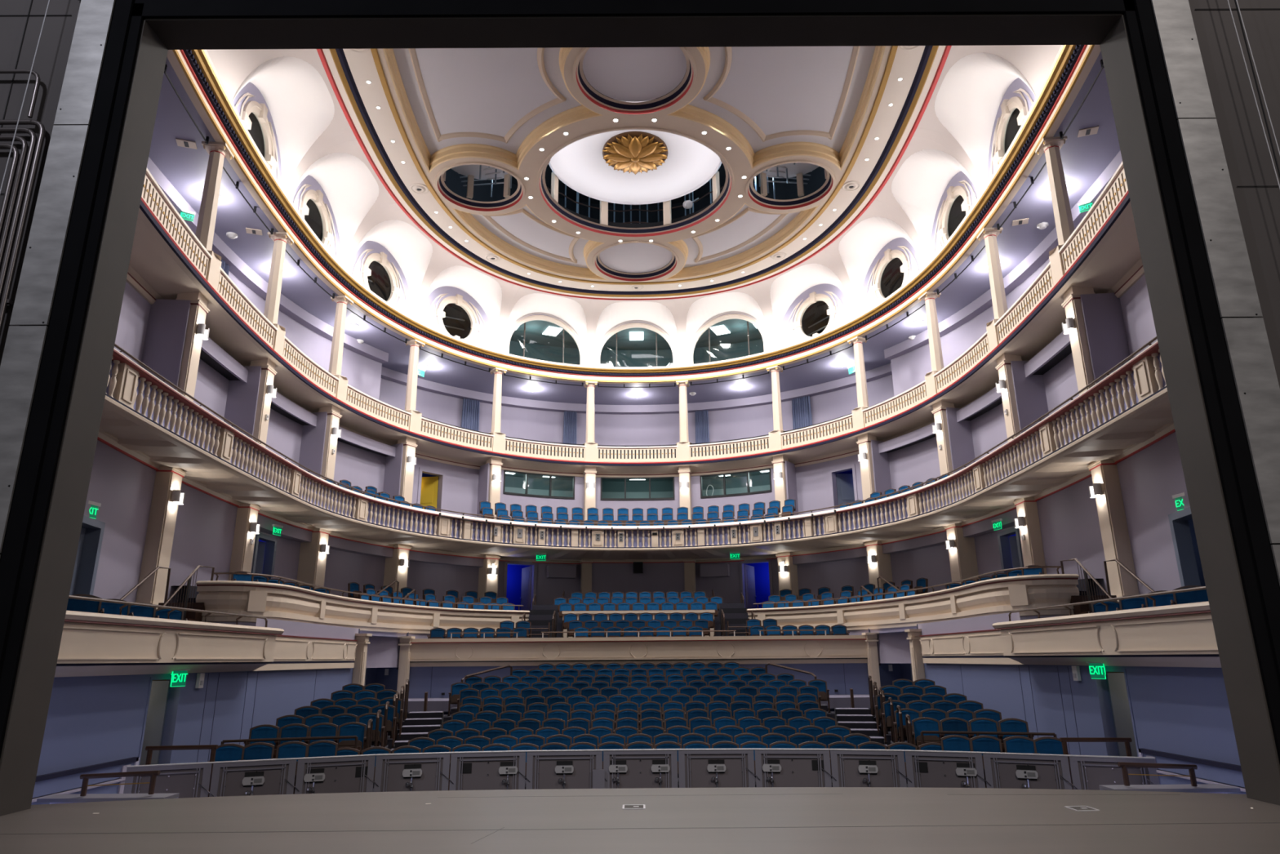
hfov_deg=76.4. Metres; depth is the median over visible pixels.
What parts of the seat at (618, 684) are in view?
backrest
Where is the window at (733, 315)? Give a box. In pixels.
[688,312,768,364]
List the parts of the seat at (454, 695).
armrest, backrest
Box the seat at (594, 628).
[588,626,605,637]
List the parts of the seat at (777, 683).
backrest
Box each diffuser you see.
[348,324,358,328]
[426,365,435,368]
[838,363,846,366]
[913,320,923,324]
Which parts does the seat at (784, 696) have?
backrest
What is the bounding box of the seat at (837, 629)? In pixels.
[831,624,849,635]
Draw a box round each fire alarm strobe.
[195,673,204,688]
[249,538,253,544]
[1071,666,1081,680]
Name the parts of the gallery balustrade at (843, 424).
cap rail, handrail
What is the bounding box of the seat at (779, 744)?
[768,741,797,748]
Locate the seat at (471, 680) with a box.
[464,675,482,688]
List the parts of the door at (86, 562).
frame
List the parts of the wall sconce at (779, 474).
lamp shade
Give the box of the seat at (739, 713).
[733,708,755,726]
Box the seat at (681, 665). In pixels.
[672,662,688,669]
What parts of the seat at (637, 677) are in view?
backrest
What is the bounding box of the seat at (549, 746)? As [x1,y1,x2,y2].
[540,742,567,750]
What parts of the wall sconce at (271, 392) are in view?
lamp shade, lamp shade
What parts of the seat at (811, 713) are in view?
backrest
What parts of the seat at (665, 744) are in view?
backrest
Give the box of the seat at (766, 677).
[758,673,775,685]
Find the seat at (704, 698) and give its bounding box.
[691,693,711,711]
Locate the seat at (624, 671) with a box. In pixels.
[613,667,630,676]
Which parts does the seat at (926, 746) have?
backrest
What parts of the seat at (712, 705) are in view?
backrest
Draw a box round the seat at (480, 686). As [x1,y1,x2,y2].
[471,681,489,697]
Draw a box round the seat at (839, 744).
[827,741,856,775]
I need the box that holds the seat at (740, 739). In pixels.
[733,733,759,748]
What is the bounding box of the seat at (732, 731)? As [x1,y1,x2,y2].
[719,725,743,742]
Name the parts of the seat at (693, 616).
backrest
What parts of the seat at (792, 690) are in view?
backrest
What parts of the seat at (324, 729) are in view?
backrest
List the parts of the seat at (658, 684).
backrest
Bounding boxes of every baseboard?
[31,756,139,804]
[1137,748,1246,794]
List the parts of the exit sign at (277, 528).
panel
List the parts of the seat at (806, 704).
backrest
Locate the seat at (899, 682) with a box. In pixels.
[892,679,913,687]
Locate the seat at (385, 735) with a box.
[382,701,389,747]
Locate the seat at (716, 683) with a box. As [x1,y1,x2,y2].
[708,680,726,693]
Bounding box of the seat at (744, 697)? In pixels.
[733,693,753,710]
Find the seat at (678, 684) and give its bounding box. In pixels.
[669,680,687,693]
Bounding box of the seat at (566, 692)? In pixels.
[560,687,579,702]
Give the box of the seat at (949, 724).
[939,717,973,738]
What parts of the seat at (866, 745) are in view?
backrest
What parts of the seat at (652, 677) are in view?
backrest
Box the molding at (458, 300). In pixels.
[424,293,490,347]
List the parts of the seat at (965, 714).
backrest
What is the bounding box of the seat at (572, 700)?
[567,694,586,711]
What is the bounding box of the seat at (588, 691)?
[580,686,599,702]
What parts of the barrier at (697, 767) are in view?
lever, latch plate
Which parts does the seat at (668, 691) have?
backrest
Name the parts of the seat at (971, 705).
backrest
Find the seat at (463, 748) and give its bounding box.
[448,743,480,787]
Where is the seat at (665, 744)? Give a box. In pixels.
[654,741,681,774]
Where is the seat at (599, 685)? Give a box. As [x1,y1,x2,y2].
[591,680,608,694]
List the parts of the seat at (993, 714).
backrest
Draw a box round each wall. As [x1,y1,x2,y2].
[0,0,80,365]
[0,0,115,555]
[33,612,1244,798]
[84,431,1190,613]
[114,274,1157,521]
[146,150,1122,446]
[232,77,1035,365]
[248,107,1021,366]
[358,628,408,691]
[444,70,826,273]
[504,471,769,497]
[867,624,918,687]
[1151,0,1279,585]
[1188,0,1279,387]
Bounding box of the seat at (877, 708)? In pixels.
[875,693,898,734]
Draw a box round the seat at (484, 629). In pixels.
[476,627,494,638]
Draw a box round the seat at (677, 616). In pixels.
[669,612,683,626]
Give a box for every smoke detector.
[226,231,237,239]
[356,338,363,343]
[908,335,915,339]
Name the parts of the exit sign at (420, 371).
panel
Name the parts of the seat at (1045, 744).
backrest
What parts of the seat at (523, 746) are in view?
backrest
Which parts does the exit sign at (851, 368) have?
panel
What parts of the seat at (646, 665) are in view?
backrest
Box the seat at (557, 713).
[546,709,568,728]
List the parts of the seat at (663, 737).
backrest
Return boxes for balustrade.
[103,340,1168,551]
[141,168,212,278]
[162,564,214,618]
[217,266,278,347]
[282,335,339,396]
[346,383,412,430]
[420,416,494,450]
[504,435,586,461]
[595,444,678,462]
[688,434,769,460]
[779,413,853,448]
[861,379,927,426]
[933,330,989,392]
[993,261,1053,343]
[1057,161,1128,273]
[1060,558,1115,611]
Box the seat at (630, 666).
[622,662,638,675]
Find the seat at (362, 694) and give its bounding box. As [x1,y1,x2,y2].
[353,689,376,700]
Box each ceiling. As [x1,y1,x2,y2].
[98,398,1173,559]
[148,50,1119,404]
[316,45,951,300]
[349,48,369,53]
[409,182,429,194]
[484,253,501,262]
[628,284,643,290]
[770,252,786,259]
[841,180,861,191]
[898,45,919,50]
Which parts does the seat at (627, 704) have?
backrest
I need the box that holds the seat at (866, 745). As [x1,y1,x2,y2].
[857,741,886,749]
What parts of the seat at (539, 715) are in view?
backrest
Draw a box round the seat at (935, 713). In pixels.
[920,708,946,731]
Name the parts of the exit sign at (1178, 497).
panel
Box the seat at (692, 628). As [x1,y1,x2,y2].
[688,626,705,636]
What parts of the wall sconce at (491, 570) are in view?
lamp shade, lamp shade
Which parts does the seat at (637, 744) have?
backrest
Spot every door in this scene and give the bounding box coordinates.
[69,515,105,595]
[251,533,277,578]
[417,466,445,512]
[502,560,537,613]
[738,558,773,612]
[828,464,857,509]
[996,527,1023,573]
[1093,668,1138,756]
[1168,506,1205,586]
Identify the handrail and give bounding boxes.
[68,595,267,626]
[114,336,1157,525]
[120,566,170,602]
[213,572,523,610]
[376,579,399,596]
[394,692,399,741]
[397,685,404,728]
[402,589,416,604]
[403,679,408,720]
[449,629,826,638]
[461,664,512,682]
[532,594,536,604]
[551,610,555,637]
[561,590,564,598]
[720,608,725,635]
[740,592,744,603]
[753,565,1061,608]
[764,662,817,679]
[859,586,872,595]
[868,675,875,717]
[873,681,880,724]
[876,576,899,592]
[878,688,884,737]
[1008,586,1206,621]
[1103,559,1154,595]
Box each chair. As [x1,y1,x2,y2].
[66,594,104,613]
[100,598,133,616]
[129,603,159,617]
[155,608,187,620]
[231,571,258,582]
[253,575,268,582]
[268,578,284,584]
[284,582,298,586]
[298,585,314,591]
[314,587,330,594]
[339,480,358,489]
[365,485,382,495]
[945,582,961,589]
[961,579,977,585]
[976,576,991,582]
[991,573,1007,578]
[1006,568,1022,577]
[1017,564,1044,575]
[1088,600,1119,613]
[1115,595,1145,610]
[1141,590,1174,608]
[1170,585,1208,604]
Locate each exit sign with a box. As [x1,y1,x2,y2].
[88,500,101,518]
[170,668,190,686]
[180,209,195,221]
[271,524,283,536]
[417,366,425,377]
[536,552,546,560]
[729,551,740,559]
[847,363,855,373]
[991,518,1002,530]
[1077,200,1092,212]
[1085,661,1106,679]
[1172,492,1184,511]
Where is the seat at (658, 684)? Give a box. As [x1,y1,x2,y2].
[649,680,667,693]
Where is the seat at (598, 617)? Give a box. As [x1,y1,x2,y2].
[592,613,607,626]
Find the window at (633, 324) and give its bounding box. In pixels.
[595,321,678,366]
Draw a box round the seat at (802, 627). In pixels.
[798,624,816,635]
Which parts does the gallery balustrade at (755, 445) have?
cap rail, handrail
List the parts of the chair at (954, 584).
backrest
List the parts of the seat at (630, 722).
backrest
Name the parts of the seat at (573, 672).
backrest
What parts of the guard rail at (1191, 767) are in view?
post, rail, post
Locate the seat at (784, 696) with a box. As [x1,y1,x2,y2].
[773,693,797,706]
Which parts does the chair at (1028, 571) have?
backrest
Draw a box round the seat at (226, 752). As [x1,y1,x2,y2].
[208,743,244,761]
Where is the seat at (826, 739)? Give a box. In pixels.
[815,733,842,748]
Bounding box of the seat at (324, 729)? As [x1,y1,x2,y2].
[304,722,338,743]
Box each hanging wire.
[0,0,49,194]
[1226,0,1279,189]
[1235,0,1279,155]
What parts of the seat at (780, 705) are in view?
backrest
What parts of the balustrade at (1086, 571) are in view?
newel post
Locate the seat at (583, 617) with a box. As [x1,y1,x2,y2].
[578,613,592,626]
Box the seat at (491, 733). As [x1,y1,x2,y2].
[482,728,506,744]
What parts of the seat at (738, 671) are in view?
backrest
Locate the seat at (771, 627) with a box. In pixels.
[765,625,783,635]
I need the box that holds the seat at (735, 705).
[729,700,751,718]
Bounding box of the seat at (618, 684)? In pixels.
[610,680,628,694]
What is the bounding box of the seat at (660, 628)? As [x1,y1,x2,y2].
[654,626,671,636]
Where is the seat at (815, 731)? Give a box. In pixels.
[798,725,823,741]
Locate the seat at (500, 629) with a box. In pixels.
[493,626,511,638]
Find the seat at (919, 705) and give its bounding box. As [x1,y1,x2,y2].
[906,700,932,715]
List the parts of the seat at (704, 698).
backrest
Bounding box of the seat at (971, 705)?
[957,700,983,717]
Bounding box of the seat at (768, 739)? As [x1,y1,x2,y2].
[760,733,786,748]
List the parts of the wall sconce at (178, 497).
lamp shade, lamp shade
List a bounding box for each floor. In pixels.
[0,786,1279,853]
[157,602,204,622]
[172,585,199,599]
[360,719,404,787]
[373,703,907,791]
[396,603,880,669]
[463,511,816,525]
[874,716,918,783]
[1070,595,1117,614]
[1075,578,1099,592]
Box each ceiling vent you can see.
[175,137,196,149]
[245,227,262,235]
[1012,217,1028,226]
[1077,125,1098,137]
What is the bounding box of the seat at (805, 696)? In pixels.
[795,693,817,709]
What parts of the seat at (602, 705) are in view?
backrest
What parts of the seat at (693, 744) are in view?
backrest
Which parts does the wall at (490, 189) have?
trim attic steel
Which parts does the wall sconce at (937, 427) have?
lamp shade, lamp shade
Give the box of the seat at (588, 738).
[573,733,599,749]
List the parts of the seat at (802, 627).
backrest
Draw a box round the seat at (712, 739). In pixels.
[706,733,733,748]
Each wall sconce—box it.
[170,489,185,504]
[196,323,209,340]
[249,522,260,533]
[266,384,276,397]
[320,543,330,553]
[332,426,341,437]
[400,558,409,566]
[407,455,416,464]
[488,567,497,574]
[492,473,501,481]
[586,482,595,488]
[680,481,688,488]
[773,471,782,479]
[777,565,787,573]
[857,452,866,461]
[866,555,875,563]
[932,422,941,433]
[944,539,955,548]
[995,379,1005,392]
[1013,515,1025,528]
[1062,317,1075,333]
[1088,482,1102,497]
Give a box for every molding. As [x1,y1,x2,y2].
[166,44,1101,383]
[235,92,279,181]
[293,183,337,260]
[351,248,408,314]
[424,293,490,347]
[990,88,1033,177]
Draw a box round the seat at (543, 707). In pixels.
[527,702,548,719]
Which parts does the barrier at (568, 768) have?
lever, latch plate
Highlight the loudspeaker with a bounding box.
[633,561,643,573]
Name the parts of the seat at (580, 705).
backrest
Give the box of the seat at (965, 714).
[946,708,974,730]
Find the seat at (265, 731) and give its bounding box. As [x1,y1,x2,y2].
[244,724,279,749]
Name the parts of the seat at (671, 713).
backrest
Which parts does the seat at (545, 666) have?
backrest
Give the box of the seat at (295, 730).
[274,723,309,749]
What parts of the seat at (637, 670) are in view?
backrest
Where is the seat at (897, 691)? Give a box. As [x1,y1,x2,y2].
[880,684,902,695]
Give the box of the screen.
[849,688,854,707]
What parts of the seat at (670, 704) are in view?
backrest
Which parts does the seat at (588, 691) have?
backrest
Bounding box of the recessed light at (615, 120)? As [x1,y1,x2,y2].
[612,118,618,122]
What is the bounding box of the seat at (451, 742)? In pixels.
[435,736,462,755]
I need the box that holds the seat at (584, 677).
[575,674,593,686]
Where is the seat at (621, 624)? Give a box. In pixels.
[615,619,630,634]
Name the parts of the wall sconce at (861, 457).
lamp shade, lamp shade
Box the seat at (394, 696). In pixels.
[390,693,396,738]
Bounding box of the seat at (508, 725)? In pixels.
[492,719,515,735]
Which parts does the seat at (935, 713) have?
backrest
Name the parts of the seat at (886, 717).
armrest, backrest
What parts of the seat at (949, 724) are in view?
backrest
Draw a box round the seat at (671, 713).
[662,708,684,728]
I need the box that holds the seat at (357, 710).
[345,704,370,716]
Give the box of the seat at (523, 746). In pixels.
[511,742,538,776]
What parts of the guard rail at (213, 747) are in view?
post, rail, post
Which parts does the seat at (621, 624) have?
backrest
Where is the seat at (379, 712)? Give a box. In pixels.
[373,709,381,746]
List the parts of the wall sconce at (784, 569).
lamp shade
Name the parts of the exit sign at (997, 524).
panel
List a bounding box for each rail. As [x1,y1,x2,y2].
[80,770,159,796]
[145,744,217,796]
[220,735,358,794]
[515,622,550,637]
[727,620,761,635]
[873,684,879,724]
[881,690,888,734]
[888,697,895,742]
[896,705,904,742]
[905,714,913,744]
[917,741,1004,787]
[920,730,1057,744]
[1059,737,1132,789]
[1117,761,1197,786]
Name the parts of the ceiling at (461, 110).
ring moulding, panel moulding, panel, panel, panel moulding, post, post, ring moulding, ring moulding, ring moulding, post, post, panel moulding, panel, panel, panel moulding, ring moulding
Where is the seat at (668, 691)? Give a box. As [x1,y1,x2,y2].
[659,685,678,701]
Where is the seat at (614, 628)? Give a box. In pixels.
[604,626,622,636]
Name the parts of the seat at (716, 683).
backrest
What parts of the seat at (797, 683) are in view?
backrest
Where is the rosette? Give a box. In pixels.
[602,131,667,174]
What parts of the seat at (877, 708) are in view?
armrest, backrest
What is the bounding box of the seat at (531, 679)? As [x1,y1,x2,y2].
[520,675,537,687]
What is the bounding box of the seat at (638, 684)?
[630,680,648,693]
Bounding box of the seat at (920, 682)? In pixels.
[913,679,935,687]
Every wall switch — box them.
[384,668,388,675]
[888,664,893,671]
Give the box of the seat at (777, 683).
[768,679,786,694]
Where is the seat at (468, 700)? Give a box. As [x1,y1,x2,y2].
[461,696,481,711]
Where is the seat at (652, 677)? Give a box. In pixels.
[648,674,666,686]
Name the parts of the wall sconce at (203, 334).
lamp shade, lamp shade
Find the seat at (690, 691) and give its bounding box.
[679,685,697,701]
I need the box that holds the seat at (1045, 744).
[1032,736,1071,755]
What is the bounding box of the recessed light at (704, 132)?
[701,130,707,134]
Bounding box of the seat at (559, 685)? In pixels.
[551,680,569,695]
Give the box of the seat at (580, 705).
[573,702,593,719]
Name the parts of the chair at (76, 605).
armrest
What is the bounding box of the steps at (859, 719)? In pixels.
[820,694,888,749]
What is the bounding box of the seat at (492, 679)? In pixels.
[483,675,501,688]
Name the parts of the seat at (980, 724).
backrest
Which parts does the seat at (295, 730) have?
backrest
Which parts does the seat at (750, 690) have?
backrest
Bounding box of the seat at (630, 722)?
[613,717,639,733]
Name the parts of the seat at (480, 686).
backrest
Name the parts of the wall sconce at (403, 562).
lamp shade, lamp shade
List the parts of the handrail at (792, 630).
rail, rail, rail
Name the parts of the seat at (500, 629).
backrest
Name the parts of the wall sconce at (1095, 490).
lamp shade, lamp shade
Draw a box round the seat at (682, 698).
[671,693,690,711]
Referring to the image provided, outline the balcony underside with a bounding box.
[126,200,1144,477]
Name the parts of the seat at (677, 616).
backrest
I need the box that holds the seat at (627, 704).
[616,701,639,720]
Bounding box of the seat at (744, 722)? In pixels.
[737,716,761,733]
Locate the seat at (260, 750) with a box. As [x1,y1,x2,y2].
[238,742,275,760]
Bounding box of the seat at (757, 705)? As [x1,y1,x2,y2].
[752,700,773,717]
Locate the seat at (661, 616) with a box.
[653,612,668,626]
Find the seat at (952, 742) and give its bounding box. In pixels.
[940,734,972,751]
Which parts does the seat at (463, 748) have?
backrest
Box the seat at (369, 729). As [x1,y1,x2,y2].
[364,719,373,749]
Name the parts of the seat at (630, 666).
backrest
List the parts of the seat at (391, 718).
backrest, armrest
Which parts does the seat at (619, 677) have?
backrest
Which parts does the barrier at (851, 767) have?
lever, latch plate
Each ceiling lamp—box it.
[347,323,359,329]
[426,364,435,369]
[528,386,537,391]
[632,393,640,397]
[737,385,745,390]
[837,361,847,367]
[912,319,924,325]
[1036,222,1048,229]
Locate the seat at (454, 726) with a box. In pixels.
[441,720,465,736]
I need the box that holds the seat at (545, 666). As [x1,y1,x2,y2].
[537,662,554,675]
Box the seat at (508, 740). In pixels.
[491,735,517,751]
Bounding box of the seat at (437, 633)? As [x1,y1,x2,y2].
[426,627,445,638]
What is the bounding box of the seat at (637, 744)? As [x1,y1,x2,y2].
[626,741,653,749]
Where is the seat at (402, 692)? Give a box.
[398,688,404,728]
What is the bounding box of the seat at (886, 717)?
[881,699,907,743]
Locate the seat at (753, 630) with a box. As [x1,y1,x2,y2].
[748,625,766,635]
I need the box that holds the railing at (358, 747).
[273,746,360,793]
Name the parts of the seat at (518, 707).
backrest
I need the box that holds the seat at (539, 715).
[523,710,545,728]
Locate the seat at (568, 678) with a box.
[557,675,574,687]
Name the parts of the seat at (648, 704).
backrest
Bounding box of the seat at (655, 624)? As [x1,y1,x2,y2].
[647,619,661,633]
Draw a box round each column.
[195,141,234,291]
[263,231,293,356]
[328,295,353,403]
[404,338,425,434]
[488,367,506,453]
[582,381,598,462]
[675,380,691,461]
[766,365,784,451]
[847,336,869,431]
[918,291,943,399]
[976,227,1008,352]
[1035,136,1074,285]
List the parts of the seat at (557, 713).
backrest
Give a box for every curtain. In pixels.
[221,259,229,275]
[461,398,479,431]
[563,411,577,444]
[694,410,709,444]
[791,395,812,429]
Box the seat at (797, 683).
[787,679,806,694]
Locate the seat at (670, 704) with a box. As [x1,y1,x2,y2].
[662,701,683,720]
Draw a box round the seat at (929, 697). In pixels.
[920,693,943,703]
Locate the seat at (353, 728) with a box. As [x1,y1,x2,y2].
[333,721,366,753]
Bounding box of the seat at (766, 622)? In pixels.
[762,618,779,632]
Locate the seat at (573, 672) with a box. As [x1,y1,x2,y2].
[562,668,578,681]
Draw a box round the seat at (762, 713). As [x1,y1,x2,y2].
[756,708,778,725]
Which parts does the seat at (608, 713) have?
backrest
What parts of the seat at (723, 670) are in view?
backrest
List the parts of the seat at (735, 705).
backrest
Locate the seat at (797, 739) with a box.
[788,733,814,748]
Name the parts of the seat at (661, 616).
backrest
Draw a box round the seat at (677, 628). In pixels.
[671,626,688,636]
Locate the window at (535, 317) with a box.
[504,314,585,364]
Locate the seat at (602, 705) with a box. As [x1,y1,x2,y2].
[595,702,617,720]
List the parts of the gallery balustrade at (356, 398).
cap rail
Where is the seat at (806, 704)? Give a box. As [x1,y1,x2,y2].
[798,700,819,717]
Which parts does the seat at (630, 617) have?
backrest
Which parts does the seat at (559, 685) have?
backrest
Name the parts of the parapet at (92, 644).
panel moulding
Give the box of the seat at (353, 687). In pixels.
[342,683,364,692]
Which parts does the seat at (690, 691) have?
backrest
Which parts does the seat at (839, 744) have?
backrest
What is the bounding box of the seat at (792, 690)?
[778,685,798,704]
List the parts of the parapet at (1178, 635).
panel moulding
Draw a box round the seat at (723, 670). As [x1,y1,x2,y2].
[715,666,733,679]
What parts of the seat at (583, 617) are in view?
backrest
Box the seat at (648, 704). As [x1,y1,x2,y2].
[639,701,662,720]
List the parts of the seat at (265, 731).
backrest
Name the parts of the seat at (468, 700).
backrest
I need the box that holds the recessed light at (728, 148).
[725,146,731,150]
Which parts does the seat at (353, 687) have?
backrest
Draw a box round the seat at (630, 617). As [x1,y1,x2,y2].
[623,613,637,626]
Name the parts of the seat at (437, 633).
backrest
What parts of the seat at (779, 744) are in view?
backrest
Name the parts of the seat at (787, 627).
backrest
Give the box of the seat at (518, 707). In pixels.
[504,702,525,719]
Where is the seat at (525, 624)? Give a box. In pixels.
[514,620,531,637]
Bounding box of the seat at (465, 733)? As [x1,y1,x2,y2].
[454,728,479,744]
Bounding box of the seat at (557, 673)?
[545,668,561,681]
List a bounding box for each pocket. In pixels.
[622,804,645,809]
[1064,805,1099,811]
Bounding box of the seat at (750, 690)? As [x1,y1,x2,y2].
[738,685,757,702]
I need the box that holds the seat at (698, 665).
[689,662,706,669]
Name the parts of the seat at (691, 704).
backrest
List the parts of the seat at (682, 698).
backrest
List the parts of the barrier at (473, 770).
lever, latch plate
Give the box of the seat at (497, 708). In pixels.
[481,702,502,719]
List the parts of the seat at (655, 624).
backrest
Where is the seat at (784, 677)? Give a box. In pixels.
[776,673,794,685]
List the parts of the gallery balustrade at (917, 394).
cap rail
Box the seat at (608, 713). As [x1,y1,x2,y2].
[593,709,615,729]
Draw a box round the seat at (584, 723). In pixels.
[566,717,589,733]
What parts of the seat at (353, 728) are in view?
backrest, armrest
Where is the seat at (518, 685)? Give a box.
[511,681,529,696]
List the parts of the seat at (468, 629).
backrest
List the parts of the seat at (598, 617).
backrest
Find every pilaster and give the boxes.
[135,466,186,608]
[175,291,209,401]
[228,502,261,580]
[249,358,276,446]
[296,528,331,588]
[318,404,342,479]
[382,543,411,591]
[396,436,417,506]
[477,554,500,601]
[486,457,502,518]
[579,559,593,598]
[582,466,596,520]
[677,465,692,519]
[682,558,696,597]
[771,454,789,516]
[775,551,798,599]
[856,433,877,502]
[863,540,893,587]
[931,400,955,475]
[943,523,978,583]
[995,353,1022,441]
[1013,497,1046,574]
[1061,285,1094,395]
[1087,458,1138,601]
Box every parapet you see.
[54,610,284,677]
[195,580,529,667]
[252,635,357,671]
[409,635,867,666]
[562,609,715,637]
[746,573,1079,663]
[919,629,1022,664]
[991,601,1221,667]
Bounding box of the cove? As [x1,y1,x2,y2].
[206,44,1061,365]
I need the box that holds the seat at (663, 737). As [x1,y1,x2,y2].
[653,733,679,748]
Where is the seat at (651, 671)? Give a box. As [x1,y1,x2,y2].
[647,667,664,683]
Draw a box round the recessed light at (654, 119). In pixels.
[651,117,657,122]
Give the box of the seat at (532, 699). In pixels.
[524,695,545,711]
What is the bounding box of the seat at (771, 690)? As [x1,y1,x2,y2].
[758,685,777,704]
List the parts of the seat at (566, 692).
backrest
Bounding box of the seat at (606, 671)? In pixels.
[596,667,613,682]
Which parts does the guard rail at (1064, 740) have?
post, rail, post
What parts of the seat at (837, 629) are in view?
backrest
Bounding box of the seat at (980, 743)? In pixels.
[968,735,1004,770]
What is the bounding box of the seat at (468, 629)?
[460,627,479,638]
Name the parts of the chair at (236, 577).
backrest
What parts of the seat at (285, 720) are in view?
backrest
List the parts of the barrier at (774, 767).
lever, latch plate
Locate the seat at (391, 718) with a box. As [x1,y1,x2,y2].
[370,704,396,748]
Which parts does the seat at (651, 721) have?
backrest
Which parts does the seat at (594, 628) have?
backrest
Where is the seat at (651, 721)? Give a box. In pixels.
[638,716,665,733]
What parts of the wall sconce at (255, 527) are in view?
lamp shade, lamp shade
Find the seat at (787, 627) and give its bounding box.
[781,625,799,635]
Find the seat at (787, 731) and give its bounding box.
[772,725,796,741]
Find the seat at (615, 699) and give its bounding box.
[608,693,628,712]
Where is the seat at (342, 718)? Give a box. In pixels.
[330,713,357,736]
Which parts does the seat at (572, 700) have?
backrest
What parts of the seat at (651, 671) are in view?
backrest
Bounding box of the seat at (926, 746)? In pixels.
[918,742,942,751]
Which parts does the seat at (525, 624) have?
backrest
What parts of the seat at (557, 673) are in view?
backrest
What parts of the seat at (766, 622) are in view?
backrest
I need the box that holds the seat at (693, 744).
[683,741,710,748]
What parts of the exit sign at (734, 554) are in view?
panel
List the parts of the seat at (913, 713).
armrest, backrest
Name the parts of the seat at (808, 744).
backrest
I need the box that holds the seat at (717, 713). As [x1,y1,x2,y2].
[710,708,732,727]
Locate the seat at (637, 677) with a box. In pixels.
[629,674,647,685]
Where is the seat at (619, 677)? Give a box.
[612,674,630,686]
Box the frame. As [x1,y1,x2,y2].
[0,0,1279,684]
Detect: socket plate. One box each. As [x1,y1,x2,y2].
[493,527,497,535]
[517,528,522,537]
[540,530,544,538]
[595,533,599,540]
[618,533,622,541]
[675,533,679,539]
[731,529,735,537]
[753,527,758,536]
[775,524,779,533]
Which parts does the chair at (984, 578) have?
backrest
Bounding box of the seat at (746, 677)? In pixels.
[739,673,757,685]
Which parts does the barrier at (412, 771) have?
lever, latch plate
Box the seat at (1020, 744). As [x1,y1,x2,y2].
[1003,735,1039,753]
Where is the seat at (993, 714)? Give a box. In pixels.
[973,708,1001,730]
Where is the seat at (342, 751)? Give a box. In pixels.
[336,747,359,755]
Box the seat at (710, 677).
[702,673,720,685]
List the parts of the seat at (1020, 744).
backrest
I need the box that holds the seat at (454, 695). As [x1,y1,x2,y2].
[447,682,470,715]
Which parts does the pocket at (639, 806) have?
lid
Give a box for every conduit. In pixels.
[0,69,40,118]
[0,119,45,335]
[0,127,36,298]
[0,134,28,271]
[0,142,19,239]
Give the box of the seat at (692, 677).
[684,673,702,685]
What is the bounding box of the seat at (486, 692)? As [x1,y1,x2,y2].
[480,688,499,706]
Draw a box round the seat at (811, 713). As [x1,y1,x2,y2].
[804,708,826,725]
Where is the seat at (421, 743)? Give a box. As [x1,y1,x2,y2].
[408,737,435,752]
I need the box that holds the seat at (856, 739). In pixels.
[843,733,871,749]
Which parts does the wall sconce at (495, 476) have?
lamp shade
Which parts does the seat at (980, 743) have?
backrest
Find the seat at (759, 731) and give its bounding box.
[745,725,769,742]
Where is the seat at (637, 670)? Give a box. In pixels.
[629,667,647,683]
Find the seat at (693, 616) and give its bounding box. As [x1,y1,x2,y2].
[684,612,699,626]
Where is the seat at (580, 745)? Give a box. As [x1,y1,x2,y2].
[568,742,595,749]
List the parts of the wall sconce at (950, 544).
lamp shade, lamp shade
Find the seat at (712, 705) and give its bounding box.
[706,701,728,719]
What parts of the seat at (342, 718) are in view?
backrest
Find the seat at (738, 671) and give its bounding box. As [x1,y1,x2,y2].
[733,666,750,679]
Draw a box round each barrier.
[123,761,213,798]
[208,757,299,796]
[294,754,378,794]
[373,751,453,791]
[448,750,530,790]
[525,749,607,789]
[603,748,677,788]
[677,748,759,787]
[754,748,836,787]
[829,748,911,787]
[904,749,991,787]
[982,751,1078,789]
[1068,755,1158,790]
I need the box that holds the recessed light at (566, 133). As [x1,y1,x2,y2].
[562,131,568,135]
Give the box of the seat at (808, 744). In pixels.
[798,741,831,760]
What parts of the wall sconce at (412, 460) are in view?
lamp shade, lamp shade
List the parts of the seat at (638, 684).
backrest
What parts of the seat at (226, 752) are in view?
backrest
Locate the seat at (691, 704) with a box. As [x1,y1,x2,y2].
[684,701,705,719]
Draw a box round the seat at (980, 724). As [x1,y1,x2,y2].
[968,717,1003,742]
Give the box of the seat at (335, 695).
[330,689,354,700]
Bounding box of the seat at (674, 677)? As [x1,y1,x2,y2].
[666,673,684,685]
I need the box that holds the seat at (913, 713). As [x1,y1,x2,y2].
[893,708,920,742]
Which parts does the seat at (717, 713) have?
backrest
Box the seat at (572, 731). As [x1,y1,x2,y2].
[561,726,586,744]
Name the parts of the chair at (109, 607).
backrest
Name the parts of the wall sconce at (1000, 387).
lamp shade, lamp shade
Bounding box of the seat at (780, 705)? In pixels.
[775,700,796,717]
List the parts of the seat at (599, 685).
backrest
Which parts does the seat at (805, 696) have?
backrest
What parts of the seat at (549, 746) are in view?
backrest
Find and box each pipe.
[164,64,209,144]
[222,166,273,234]
[285,249,334,298]
[346,307,407,343]
[418,346,490,372]
[439,509,835,530]
[503,373,582,386]
[598,382,675,387]
[690,371,769,385]
[782,343,853,369]
[865,303,924,340]
[936,244,985,294]
[996,160,1046,230]
[1059,58,1104,139]
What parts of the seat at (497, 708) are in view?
backrest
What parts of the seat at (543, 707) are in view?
backrest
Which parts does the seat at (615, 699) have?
backrest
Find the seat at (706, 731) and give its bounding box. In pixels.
[693,725,716,742]
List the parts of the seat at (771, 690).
backrest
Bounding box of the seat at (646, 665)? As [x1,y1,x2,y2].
[639,662,655,678]
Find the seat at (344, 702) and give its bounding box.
[333,697,357,711]
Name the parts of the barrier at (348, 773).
lever, latch plate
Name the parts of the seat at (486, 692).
backrest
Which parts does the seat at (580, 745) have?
backrest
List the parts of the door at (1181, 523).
frame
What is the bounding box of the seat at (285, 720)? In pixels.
[275,714,303,737]

